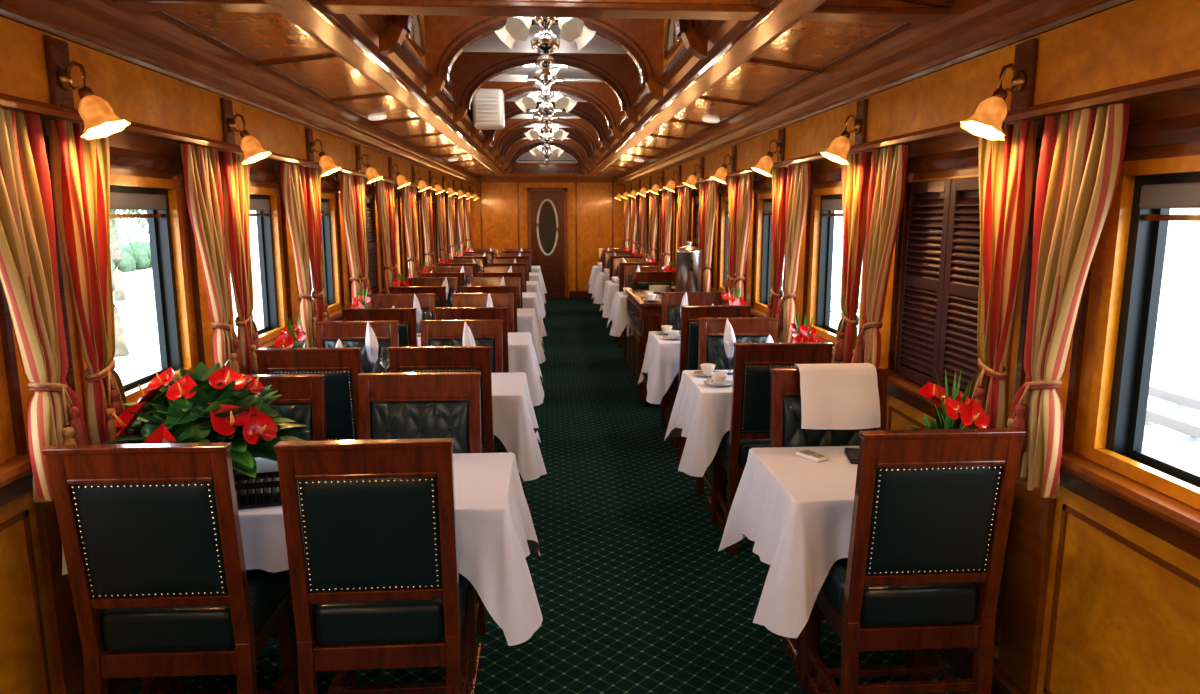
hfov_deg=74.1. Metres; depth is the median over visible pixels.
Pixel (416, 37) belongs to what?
clerestory window
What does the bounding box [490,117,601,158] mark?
trim
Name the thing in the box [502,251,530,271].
dining chair
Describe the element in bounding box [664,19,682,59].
clerestory window
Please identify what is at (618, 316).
tablecloth
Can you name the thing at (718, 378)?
teacup
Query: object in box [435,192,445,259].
curtain
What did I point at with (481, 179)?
crown molding
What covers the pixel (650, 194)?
curtain
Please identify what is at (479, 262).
dining chair
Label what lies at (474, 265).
dining chair
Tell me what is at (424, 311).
wine glass
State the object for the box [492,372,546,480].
tablecloth
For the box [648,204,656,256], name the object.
shutter
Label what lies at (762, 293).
window
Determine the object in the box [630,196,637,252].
curtain
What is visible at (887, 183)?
curtain
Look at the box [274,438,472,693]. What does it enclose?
dining chair
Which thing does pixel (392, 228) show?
curtain
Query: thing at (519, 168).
wall
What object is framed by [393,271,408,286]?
posy
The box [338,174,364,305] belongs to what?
curtain
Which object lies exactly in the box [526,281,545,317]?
tablecloth
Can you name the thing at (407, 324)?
dining chair
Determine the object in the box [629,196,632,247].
curtain
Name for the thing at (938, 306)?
shutter
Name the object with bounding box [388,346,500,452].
dining chair
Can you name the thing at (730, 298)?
posy
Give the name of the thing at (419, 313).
folded napkin
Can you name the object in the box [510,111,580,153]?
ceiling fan
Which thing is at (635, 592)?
floor
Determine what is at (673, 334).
teacup
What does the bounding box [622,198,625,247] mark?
curtain
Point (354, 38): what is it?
trim
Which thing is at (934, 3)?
trim
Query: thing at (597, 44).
ceiling
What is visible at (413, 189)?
curtain
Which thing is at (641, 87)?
clerestory window
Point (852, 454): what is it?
folder
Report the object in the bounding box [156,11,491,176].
trim
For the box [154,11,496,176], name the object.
ceiling
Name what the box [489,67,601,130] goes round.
ceiling fan
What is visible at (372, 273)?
shutter
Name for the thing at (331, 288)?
window
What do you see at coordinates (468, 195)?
wall sconce
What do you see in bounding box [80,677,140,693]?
baseboard
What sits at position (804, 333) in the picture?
posy
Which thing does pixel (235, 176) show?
curtain
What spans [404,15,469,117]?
wall
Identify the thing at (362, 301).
posy
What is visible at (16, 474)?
trim
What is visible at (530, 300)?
tablecloth
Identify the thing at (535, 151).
ceiling fan
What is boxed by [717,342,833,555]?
dining chair
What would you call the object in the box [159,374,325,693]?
dining chair
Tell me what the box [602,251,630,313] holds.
dining chair
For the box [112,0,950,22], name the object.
beam
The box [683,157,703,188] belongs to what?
wall sconce
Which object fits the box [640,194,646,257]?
curtain
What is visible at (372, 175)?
wall sconce
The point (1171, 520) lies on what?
trim
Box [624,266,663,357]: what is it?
dining chair
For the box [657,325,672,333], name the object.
teacup
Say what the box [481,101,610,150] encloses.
trim
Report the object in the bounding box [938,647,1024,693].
baseboard
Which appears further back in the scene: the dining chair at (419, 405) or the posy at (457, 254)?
the posy at (457, 254)
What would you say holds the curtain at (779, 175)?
hanging from the wall at (1126, 623)
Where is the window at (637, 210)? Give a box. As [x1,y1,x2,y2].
[635,210,637,251]
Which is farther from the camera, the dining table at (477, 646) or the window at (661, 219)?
the window at (661, 219)
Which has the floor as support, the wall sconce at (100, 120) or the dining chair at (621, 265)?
the dining chair at (621, 265)
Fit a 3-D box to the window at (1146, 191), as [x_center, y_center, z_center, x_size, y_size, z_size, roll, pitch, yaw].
[1.426,-0.021,1.768,0.097,0.808,0.790,-1,10,-4]
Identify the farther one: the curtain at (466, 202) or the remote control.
the curtain at (466, 202)
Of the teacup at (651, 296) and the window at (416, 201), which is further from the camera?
the window at (416, 201)
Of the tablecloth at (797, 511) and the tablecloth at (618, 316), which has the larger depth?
the tablecloth at (618, 316)
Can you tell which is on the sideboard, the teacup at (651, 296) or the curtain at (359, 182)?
the teacup at (651, 296)
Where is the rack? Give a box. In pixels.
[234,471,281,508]
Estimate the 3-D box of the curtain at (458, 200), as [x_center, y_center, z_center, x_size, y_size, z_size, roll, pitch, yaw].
[-2.235,-1.895,12.758,0.115,1.045,0.279,0,10,-1]
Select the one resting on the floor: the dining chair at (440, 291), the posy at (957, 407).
the dining chair at (440, 291)
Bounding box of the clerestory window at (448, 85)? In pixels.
[444,71,452,91]
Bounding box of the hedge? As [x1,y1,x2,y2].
[110,241,151,271]
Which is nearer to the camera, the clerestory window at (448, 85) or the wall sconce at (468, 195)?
the clerestory window at (448, 85)
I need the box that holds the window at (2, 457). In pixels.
[0,425,4,463]
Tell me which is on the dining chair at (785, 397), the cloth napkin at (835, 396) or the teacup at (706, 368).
the cloth napkin at (835, 396)
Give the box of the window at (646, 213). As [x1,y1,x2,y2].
[644,213,646,256]
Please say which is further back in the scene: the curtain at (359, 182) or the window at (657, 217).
the window at (657, 217)
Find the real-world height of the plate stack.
0.063 m
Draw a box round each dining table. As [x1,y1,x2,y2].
[141,585,481,693]
[667,425,677,447]
[706,466,726,530]
[782,605,937,693]
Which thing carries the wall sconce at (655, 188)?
attached to the wall at (1126, 623)
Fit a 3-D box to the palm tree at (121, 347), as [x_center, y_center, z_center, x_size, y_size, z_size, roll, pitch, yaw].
[-9.164,-1.535,14.618,3.673,3.462,3.488,-6,11,-31]
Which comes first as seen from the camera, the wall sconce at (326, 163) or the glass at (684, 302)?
the wall sconce at (326, 163)
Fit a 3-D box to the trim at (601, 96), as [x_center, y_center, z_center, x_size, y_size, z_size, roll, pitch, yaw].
[-0.447,-1.958,6.601,1.260,0.460,0.084,-1,10,-4]
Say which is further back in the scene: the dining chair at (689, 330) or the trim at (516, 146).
the trim at (516, 146)
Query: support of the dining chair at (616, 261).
on the floor
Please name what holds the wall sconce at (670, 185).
attached to the wall at (1126, 623)
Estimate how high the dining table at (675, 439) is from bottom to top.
0.762 m
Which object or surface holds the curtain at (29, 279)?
hanging from the wall at (21, 672)
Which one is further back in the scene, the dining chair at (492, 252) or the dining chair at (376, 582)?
the dining chair at (492, 252)
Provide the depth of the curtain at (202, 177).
3.31 m
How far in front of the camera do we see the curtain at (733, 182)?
6.00 m
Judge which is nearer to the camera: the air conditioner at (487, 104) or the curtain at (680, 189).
the air conditioner at (487, 104)
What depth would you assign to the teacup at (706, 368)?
4.30 m
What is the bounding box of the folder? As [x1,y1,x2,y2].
[844,448,858,463]
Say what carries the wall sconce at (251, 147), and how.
attached to the wall at (21, 672)
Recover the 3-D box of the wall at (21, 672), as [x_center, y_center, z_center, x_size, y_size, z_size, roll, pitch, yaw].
[-1.959,-0.812,6.238,0.090,2.800,18.000,-1,10,-4]
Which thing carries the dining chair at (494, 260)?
on the floor
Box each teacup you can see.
[641,291,657,297]
[643,293,659,300]
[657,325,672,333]
[662,330,679,339]
[693,363,718,375]
[704,372,732,385]
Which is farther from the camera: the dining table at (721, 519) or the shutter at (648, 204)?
the shutter at (648, 204)
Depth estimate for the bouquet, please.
2.46 m
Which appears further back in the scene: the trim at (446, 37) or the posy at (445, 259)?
the posy at (445, 259)
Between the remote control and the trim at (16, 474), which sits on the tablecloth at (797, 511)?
the remote control
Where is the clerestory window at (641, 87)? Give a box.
[638,73,645,93]
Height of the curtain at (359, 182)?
1.045 m
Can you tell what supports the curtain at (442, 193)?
hanging from the wall at (21, 672)
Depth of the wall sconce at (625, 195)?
12.88 m
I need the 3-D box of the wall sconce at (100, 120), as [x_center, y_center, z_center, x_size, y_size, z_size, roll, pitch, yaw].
[-1.440,-0.729,2.251,0.180,0.274,0.134,-1,10,-4]
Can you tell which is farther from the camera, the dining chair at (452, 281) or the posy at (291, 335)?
the dining chair at (452, 281)
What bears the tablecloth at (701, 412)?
on the dining table at (721, 519)
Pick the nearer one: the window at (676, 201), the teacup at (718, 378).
the teacup at (718, 378)
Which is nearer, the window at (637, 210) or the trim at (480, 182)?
the window at (637, 210)
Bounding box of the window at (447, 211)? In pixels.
[447,211,450,257]
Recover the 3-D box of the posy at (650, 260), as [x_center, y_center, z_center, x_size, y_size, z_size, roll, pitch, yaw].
[0.638,-0.981,9.911,0.140,0.376,0.307,-1,10,-4]
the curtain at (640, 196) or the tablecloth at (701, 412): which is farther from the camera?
the curtain at (640, 196)
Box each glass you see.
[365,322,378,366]
[378,347,389,372]
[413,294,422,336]
[423,311,433,319]
[442,277,448,300]
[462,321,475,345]
[486,293,492,306]
[499,277,504,285]
[679,292,687,332]
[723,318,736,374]
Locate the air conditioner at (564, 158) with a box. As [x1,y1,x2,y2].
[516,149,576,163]
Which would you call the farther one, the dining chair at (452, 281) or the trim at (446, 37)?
the dining chair at (452, 281)
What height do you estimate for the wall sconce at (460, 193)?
0.274 m
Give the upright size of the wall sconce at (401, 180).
0.274 m
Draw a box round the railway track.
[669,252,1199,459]
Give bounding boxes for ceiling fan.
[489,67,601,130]
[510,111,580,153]
[522,134,569,166]
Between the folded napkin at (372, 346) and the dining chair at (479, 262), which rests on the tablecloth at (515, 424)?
the folded napkin at (372, 346)
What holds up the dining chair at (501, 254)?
on the floor
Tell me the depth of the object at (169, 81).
2.93 m
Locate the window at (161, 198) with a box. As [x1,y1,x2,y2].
[71,174,194,422]
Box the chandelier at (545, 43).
[494,17,595,78]
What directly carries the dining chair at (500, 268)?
on the floor
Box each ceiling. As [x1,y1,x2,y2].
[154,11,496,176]
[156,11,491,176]
[463,25,626,142]
[598,0,956,176]
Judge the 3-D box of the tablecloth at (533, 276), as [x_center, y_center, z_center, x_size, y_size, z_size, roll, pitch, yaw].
[-1.478,-0.853,11.520,1.393,0.409,0.715,-1,10,-4]
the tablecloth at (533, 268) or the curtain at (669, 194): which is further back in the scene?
the tablecloth at (533, 268)
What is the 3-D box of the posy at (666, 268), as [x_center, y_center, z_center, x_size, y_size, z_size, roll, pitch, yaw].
[0.734,-0.737,8.473,0.140,0.375,0.335,-1,10,-4]
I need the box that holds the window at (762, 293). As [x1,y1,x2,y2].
[754,193,771,311]
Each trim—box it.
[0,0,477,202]
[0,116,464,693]
[0,257,450,506]
[263,0,508,174]
[378,15,707,59]
[424,15,663,100]
[452,52,638,124]
[469,81,621,139]
[480,182,519,248]
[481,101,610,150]
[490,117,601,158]
[497,128,595,164]
[502,137,590,169]
[507,144,586,173]
[584,0,826,174]
[603,0,954,177]
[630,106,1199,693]
[645,257,1199,559]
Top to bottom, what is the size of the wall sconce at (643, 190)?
0.274 m
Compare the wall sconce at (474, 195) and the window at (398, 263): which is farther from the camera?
the wall sconce at (474, 195)
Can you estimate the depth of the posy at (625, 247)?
12.88 m
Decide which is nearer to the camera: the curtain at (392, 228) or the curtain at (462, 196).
the curtain at (392, 228)
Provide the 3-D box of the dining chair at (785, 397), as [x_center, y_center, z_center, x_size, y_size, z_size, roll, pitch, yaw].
[0.904,0.638,2.933,0.458,1.044,0.532,-1,10,-3]
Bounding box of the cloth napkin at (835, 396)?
[794,363,880,429]
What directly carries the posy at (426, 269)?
on the tablecloth at (530, 300)
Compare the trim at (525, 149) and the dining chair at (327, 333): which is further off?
the trim at (525, 149)
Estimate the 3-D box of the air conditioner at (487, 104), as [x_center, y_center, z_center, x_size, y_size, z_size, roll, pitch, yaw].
[-0.897,-1.915,6.407,0.245,0.300,0.218,-1,10,-4]
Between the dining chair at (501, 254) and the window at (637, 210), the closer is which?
the dining chair at (501, 254)
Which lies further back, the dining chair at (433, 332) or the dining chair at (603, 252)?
the dining chair at (603, 252)
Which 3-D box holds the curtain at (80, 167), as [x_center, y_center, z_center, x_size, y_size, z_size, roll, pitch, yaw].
[-1.554,-0.159,2.495,0.114,1.045,0.281,-1,10,-6]
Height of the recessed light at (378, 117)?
0.034 m
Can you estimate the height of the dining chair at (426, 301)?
1.044 m
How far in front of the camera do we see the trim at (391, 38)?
3.07 m
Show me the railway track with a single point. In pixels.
(1184, 428)
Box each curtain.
[0,108,88,502]
[48,119,129,443]
[180,144,242,372]
[218,151,260,374]
[280,163,318,347]
[304,167,329,320]
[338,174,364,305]
[354,176,372,307]
[375,181,395,293]
[387,182,399,279]
[401,186,417,277]
[410,187,420,277]
[420,190,433,266]
[428,190,436,266]
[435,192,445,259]
[441,192,448,258]
[447,194,456,258]
[452,195,457,251]
[456,196,464,252]
[461,196,465,248]
[464,197,471,248]
[468,198,472,248]
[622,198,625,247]
[623,197,629,247]
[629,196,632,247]
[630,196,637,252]
[637,195,641,251]
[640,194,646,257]
[646,192,652,257]
[649,192,658,258]
[658,190,665,265]
[661,189,672,271]
[674,187,682,271]
[682,186,691,246]
[698,182,705,273]
[701,181,717,291]
[722,176,738,304]
[731,174,753,298]
[765,167,787,316]
[776,163,810,342]
[831,152,871,362]
[851,145,908,366]
[961,121,1036,428]
[1007,103,1129,497]
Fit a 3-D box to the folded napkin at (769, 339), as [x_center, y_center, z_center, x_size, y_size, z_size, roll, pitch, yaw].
[0.916,0.039,4.348,0.140,0.220,0.099,-5,11,-25]
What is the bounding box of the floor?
[129,298,971,693]
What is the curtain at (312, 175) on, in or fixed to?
hanging from the wall at (21, 672)
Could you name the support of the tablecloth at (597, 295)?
on the dining table
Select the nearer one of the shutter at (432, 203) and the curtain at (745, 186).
the curtain at (745, 186)
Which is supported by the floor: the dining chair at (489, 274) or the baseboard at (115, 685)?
the dining chair at (489, 274)
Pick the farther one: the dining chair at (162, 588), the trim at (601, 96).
the trim at (601, 96)
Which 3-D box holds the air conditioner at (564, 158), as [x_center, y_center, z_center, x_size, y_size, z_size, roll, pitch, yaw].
[-0.865,-3.109,12.897,1.000,0.250,0.214,-1,10,-4]
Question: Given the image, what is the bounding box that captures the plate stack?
[649,285,669,292]
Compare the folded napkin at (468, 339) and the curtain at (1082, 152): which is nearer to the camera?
the curtain at (1082, 152)
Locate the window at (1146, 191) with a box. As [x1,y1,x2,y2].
[1084,155,1199,509]
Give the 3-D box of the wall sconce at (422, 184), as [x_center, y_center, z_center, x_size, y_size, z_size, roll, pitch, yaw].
[-1.832,-1.727,8.154,0.180,0.274,0.134,-1,10,-4]
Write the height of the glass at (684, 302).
0.306 m
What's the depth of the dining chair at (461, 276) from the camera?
7.96 m
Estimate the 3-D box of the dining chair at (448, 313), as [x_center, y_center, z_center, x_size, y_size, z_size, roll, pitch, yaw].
[-0.829,0.224,5.379,0.458,1.044,0.532,0,10,-3]
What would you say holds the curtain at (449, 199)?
hanging from the wall at (21, 672)
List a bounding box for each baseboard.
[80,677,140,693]
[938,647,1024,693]
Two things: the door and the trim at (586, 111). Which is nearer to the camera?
the trim at (586, 111)
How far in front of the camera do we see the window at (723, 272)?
6.83 m
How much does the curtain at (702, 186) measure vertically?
1.045 m
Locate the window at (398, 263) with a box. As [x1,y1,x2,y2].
[384,199,400,275]
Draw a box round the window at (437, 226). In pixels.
[437,226,439,262]
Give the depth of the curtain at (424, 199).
9.19 m
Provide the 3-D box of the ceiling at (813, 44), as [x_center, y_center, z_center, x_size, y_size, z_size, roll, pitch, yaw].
[0.730,-1.763,6.255,0.700,0.130,18.000,-1,10,-4]
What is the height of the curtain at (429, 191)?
1.045 m
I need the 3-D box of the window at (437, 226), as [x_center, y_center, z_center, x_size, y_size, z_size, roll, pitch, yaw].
[-2.277,-1.610,11.163,0.097,0.808,0.790,-1,10,-4]
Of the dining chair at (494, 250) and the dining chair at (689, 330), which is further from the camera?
the dining chair at (494, 250)
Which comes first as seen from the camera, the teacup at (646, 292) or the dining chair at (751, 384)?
the dining chair at (751, 384)
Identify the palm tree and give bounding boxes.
[110,210,147,300]
[110,210,150,356]
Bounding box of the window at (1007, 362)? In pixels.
[910,174,1013,401]
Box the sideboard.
[626,289,675,406]
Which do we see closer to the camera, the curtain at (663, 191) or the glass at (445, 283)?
the glass at (445, 283)
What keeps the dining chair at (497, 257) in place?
on the floor
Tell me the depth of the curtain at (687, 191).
8.00 m
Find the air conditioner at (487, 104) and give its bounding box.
[472,89,504,129]
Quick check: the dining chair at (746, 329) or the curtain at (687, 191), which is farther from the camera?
the curtain at (687, 191)
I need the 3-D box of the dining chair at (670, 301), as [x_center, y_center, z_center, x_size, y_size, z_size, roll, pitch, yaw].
[0.714,0.139,5.885,0.458,1.044,0.532,-1,10,-5]
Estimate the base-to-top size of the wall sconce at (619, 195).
0.274 m
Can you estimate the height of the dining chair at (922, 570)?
1.044 m
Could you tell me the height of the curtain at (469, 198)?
1.045 m
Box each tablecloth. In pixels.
[62,452,542,645]
[417,332,543,405]
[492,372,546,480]
[517,308,545,363]
[522,292,546,336]
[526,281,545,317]
[529,272,545,303]
[531,266,546,292]
[587,265,601,293]
[591,272,608,303]
[599,281,618,317]
[606,292,627,336]
[638,331,679,403]
[664,370,732,476]
[718,446,859,637]
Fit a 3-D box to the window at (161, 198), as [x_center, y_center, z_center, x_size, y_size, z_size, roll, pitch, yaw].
[-1.729,-0.212,2.899,0.097,0.808,0.790,-1,10,-4]
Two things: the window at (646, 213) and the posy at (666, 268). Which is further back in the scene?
the window at (646, 213)
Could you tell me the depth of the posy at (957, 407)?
2.53 m
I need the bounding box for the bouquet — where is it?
[104,360,310,483]
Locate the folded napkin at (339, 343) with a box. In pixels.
[335,339,342,347]
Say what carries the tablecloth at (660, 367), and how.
on the dining table at (675, 439)
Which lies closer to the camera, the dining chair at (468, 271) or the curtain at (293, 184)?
the curtain at (293, 184)
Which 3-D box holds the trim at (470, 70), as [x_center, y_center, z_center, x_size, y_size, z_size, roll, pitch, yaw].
[-0.368,-1.759,5.421,1.260,0.460,0.084,-1,10,-4]
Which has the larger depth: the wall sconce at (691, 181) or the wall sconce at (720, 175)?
the wall sconce at (691, 181)
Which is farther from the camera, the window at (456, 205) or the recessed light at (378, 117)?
the window at (456, 205)
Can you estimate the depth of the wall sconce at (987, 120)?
2.26 m
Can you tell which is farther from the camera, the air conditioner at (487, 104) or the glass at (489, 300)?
the air conditioner at (487, 104)
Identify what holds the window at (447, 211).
in the wall at (21, 672)
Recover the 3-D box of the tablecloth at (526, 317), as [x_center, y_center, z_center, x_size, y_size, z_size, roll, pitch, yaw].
[-1.184,-0.105,7.093,1.393,0.409,0.715,-1,10,-4]
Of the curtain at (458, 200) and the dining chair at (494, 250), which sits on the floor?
the dining chair at (494, 250)
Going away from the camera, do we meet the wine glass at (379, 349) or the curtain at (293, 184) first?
the wine glass at (379, 349)
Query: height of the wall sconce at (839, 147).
0.274 m
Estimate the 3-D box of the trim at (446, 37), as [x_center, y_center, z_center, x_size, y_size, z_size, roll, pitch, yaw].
[-0.290,-1.559,4.240,1.260,0.460,0.084,-1,10,-4]
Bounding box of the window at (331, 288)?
[321,193,340,312]
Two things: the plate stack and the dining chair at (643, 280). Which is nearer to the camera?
the plate stack
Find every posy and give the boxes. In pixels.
[275,315,314,347]
[350,287,370,307]
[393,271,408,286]
[421,261,432,272]
[440,254,449,262]
[454,248,462,256]
[623,244,630,250]
[632,248,642,255]
[646,254,655,262]
[662,260,674,271]
[722,286,745,304]
[790,312,823,342]
[904,369,988,429]
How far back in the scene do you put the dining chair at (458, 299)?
5.93 m
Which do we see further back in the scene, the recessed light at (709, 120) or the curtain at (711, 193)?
the curtain at (711, 193)
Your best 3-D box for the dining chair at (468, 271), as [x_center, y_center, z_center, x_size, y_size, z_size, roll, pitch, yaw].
[-1.633,-0.337,8.698,0.458,1.044,0.532,-1,10,-3]
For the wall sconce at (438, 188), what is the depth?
9.31 m
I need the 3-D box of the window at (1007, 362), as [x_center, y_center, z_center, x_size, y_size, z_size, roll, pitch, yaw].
[1.347,-0.221,2.949,0.097,0.808,0.790,-1,10,-4]
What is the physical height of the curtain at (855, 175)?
1.045 m
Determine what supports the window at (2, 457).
in the wall at (21, 672)
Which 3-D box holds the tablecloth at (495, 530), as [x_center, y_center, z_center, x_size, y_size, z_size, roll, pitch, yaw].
[-0.891,0.644,2.665,1.393,0.409,0.715,-1,10,-4]
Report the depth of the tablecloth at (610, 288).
9.83 m
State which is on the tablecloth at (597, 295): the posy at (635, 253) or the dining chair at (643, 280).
the posy at (635, 253)
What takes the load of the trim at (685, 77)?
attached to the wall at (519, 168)
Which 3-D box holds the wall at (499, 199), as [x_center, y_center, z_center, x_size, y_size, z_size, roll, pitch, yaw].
[-1.007,-2.333,15.231,3.000,2.800,0.080,-1,10,-4]
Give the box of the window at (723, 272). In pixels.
[719,197,728,291]
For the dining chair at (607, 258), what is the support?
on the floor
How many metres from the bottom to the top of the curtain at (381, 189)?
1.045 m
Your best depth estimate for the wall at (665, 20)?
4.19 m
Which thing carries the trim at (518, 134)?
attached to the wall at (421, 16)
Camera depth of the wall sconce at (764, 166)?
4.62 m
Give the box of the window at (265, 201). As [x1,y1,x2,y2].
[224,186,286,344]
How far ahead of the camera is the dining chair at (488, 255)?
11.79 m
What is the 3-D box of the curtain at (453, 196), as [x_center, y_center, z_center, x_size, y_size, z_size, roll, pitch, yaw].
[-2.181,-1.756,11.940,0.114,1.045,0.281,-1,10,-6]
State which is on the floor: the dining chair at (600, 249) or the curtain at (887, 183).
the dining chair at (600, 249)
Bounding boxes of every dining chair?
[42,442,298,693]
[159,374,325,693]
[255,347,362,439]
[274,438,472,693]
[314,320,398,372]
[341,308,417,346]
[341,372,485,688]
[372,293,435,332]
[388,286,445,311]
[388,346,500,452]
[408,277,457,306]
[418,273,464,292]
[420,319,503,452]
[432,267,472,286]
[435,307,508,452]
[438,263,476,276]
[448,259,483,272]
[452,293,513,331]
[453,256,486,267]
[460,286,516,331]
[462,253,491,262]
[464,251,493,262]
[471,277,520,307]
[472,249,497,258]
[476,272,522,307]
[484,266,524,291]
[488,263,526,291]
[493,259,527,280]
[496,256,528,280]
[499,253,529,271]
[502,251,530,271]
[505,249,531,265]
[598,248,624,312]
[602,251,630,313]
[605,253,633,321]
[609,256,641,329]
[613,258,647,342]
[619,263,656,347]
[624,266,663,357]
[632,272,675,288]
[660,292,720,443]
[669,305,751,460]
[696,317,777,523]
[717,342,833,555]
[766,367,925,689]
[796,428,1025,693]
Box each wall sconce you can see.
[44,35,129,139]
[221,98,271,164]
[305,127,340,176]
[355,145,382,183]
[388,157,410,188]
[411,165,429,191]
[429,171,444,194]
[442,176,455,196]
[453,179,464,197]
[461,182,472,198]
[469,185,478,199]
[615,185,624,199]
[621,182,631,198]
[629,179,640,197]
[638,176,650,196]
[649,171,664,194]
[664,165,681,191]
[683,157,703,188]
[711,145,736,183]
[751,128,784,176]
[820,99,867,164]
[960,38,1037,139]
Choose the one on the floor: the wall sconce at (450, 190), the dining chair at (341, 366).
the dining chair at (341, 366)
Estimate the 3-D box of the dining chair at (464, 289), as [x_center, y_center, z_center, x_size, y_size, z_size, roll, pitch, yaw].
[-0.934,-0.025,6.854,0.458,1.044,0.532,-1,10,-5]
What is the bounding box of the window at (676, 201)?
[675,201,677,264]
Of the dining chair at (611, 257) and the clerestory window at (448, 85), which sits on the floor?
the dining chair at (611, 257)
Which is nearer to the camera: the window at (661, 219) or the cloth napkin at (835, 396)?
the cloth napkin at (835, 396)
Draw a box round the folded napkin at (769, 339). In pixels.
[766,334,773,342]
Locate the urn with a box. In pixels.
[671,241,701,291]
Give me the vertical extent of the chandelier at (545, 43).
0.517 m
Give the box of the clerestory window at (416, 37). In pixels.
[405,15,424,56]
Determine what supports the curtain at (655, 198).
hanging from the wall at (1126, 623)
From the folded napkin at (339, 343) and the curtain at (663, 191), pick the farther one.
the curtain at (663, 191)
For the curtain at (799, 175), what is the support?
hanging from the wall at (1126, 623)
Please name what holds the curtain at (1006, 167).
hanging from the wall at (1126, 623)
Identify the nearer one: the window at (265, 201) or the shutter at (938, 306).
the shutter at (938, 306)
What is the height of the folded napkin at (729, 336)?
0.306 m
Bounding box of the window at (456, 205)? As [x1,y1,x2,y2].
[456,205,459,252]
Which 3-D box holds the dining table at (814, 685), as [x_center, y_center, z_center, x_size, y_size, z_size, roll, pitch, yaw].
[0.917,0.802,2.808,0.657,0.762,0.552,-1,10,-4]
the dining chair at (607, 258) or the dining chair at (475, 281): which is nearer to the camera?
the dining chair at (475, 281)
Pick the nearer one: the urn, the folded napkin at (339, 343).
the folded napkin at (339, 343)
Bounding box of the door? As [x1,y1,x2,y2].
[527,188,567,297]
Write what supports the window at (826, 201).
in the wall at (1126, 623)
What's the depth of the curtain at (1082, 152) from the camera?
2.18 m
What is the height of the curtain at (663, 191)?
1.045 m
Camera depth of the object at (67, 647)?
2.40 m
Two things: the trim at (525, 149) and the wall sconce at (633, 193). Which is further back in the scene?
the trim at (525, 149)
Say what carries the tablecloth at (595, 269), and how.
on the dining table
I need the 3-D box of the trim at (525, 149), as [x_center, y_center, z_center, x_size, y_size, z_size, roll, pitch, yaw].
[-0.838,-2.957,12.505,1.260,0.460,0.084,-1,10,-4]
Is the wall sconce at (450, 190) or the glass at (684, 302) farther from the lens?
the wall sconce at (450, 190)
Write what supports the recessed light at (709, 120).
in the ceiling at (813, 44)
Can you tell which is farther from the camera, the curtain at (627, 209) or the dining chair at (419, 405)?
the curtain at (627, 209)
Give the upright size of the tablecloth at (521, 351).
0.409 m
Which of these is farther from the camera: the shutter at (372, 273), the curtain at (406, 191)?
the curtain at (406, 191)
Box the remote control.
[796,450,828,461]
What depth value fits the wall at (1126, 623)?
2.19 m
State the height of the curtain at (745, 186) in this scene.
1.045 m
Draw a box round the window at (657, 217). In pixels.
[656,217,657,261]
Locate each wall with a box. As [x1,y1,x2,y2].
[0,118,466,693]
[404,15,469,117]
[470,175,623,297]
[492,142,601,174]
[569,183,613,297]
[622,19,682,118]
[628,89,1199,693]
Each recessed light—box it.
[368,115,386,120]
[702,118,719,122]
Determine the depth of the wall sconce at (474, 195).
14.04 m
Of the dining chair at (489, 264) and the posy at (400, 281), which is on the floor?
the dining chair at (489, 264)
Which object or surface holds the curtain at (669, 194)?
hanging from the wall at (1126, 623)
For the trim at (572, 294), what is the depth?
15.28 m
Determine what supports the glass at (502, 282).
on the tablecloth at (526, 317)
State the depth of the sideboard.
6.81 m
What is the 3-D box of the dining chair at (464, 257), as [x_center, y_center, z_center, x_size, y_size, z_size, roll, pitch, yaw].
[-1.796,-0.768,11.245,0.458,1.044,0.532,0,10,-2]
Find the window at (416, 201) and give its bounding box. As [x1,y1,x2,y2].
[406,201,419,274]
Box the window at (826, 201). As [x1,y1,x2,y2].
[808,186,865,343]
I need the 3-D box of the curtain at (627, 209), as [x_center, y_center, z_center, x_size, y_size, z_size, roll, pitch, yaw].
[0.468,-2.100,13.974,0.114,1.045,0.281,-1,10,-6]
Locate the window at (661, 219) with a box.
[661,219,670,263]
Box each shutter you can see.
[365,197,378,293]
[425,203,435,259]
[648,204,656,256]
[693,200,698,247]
[895,177,979,396]
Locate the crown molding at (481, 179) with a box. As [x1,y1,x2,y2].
[479,177,614,182]

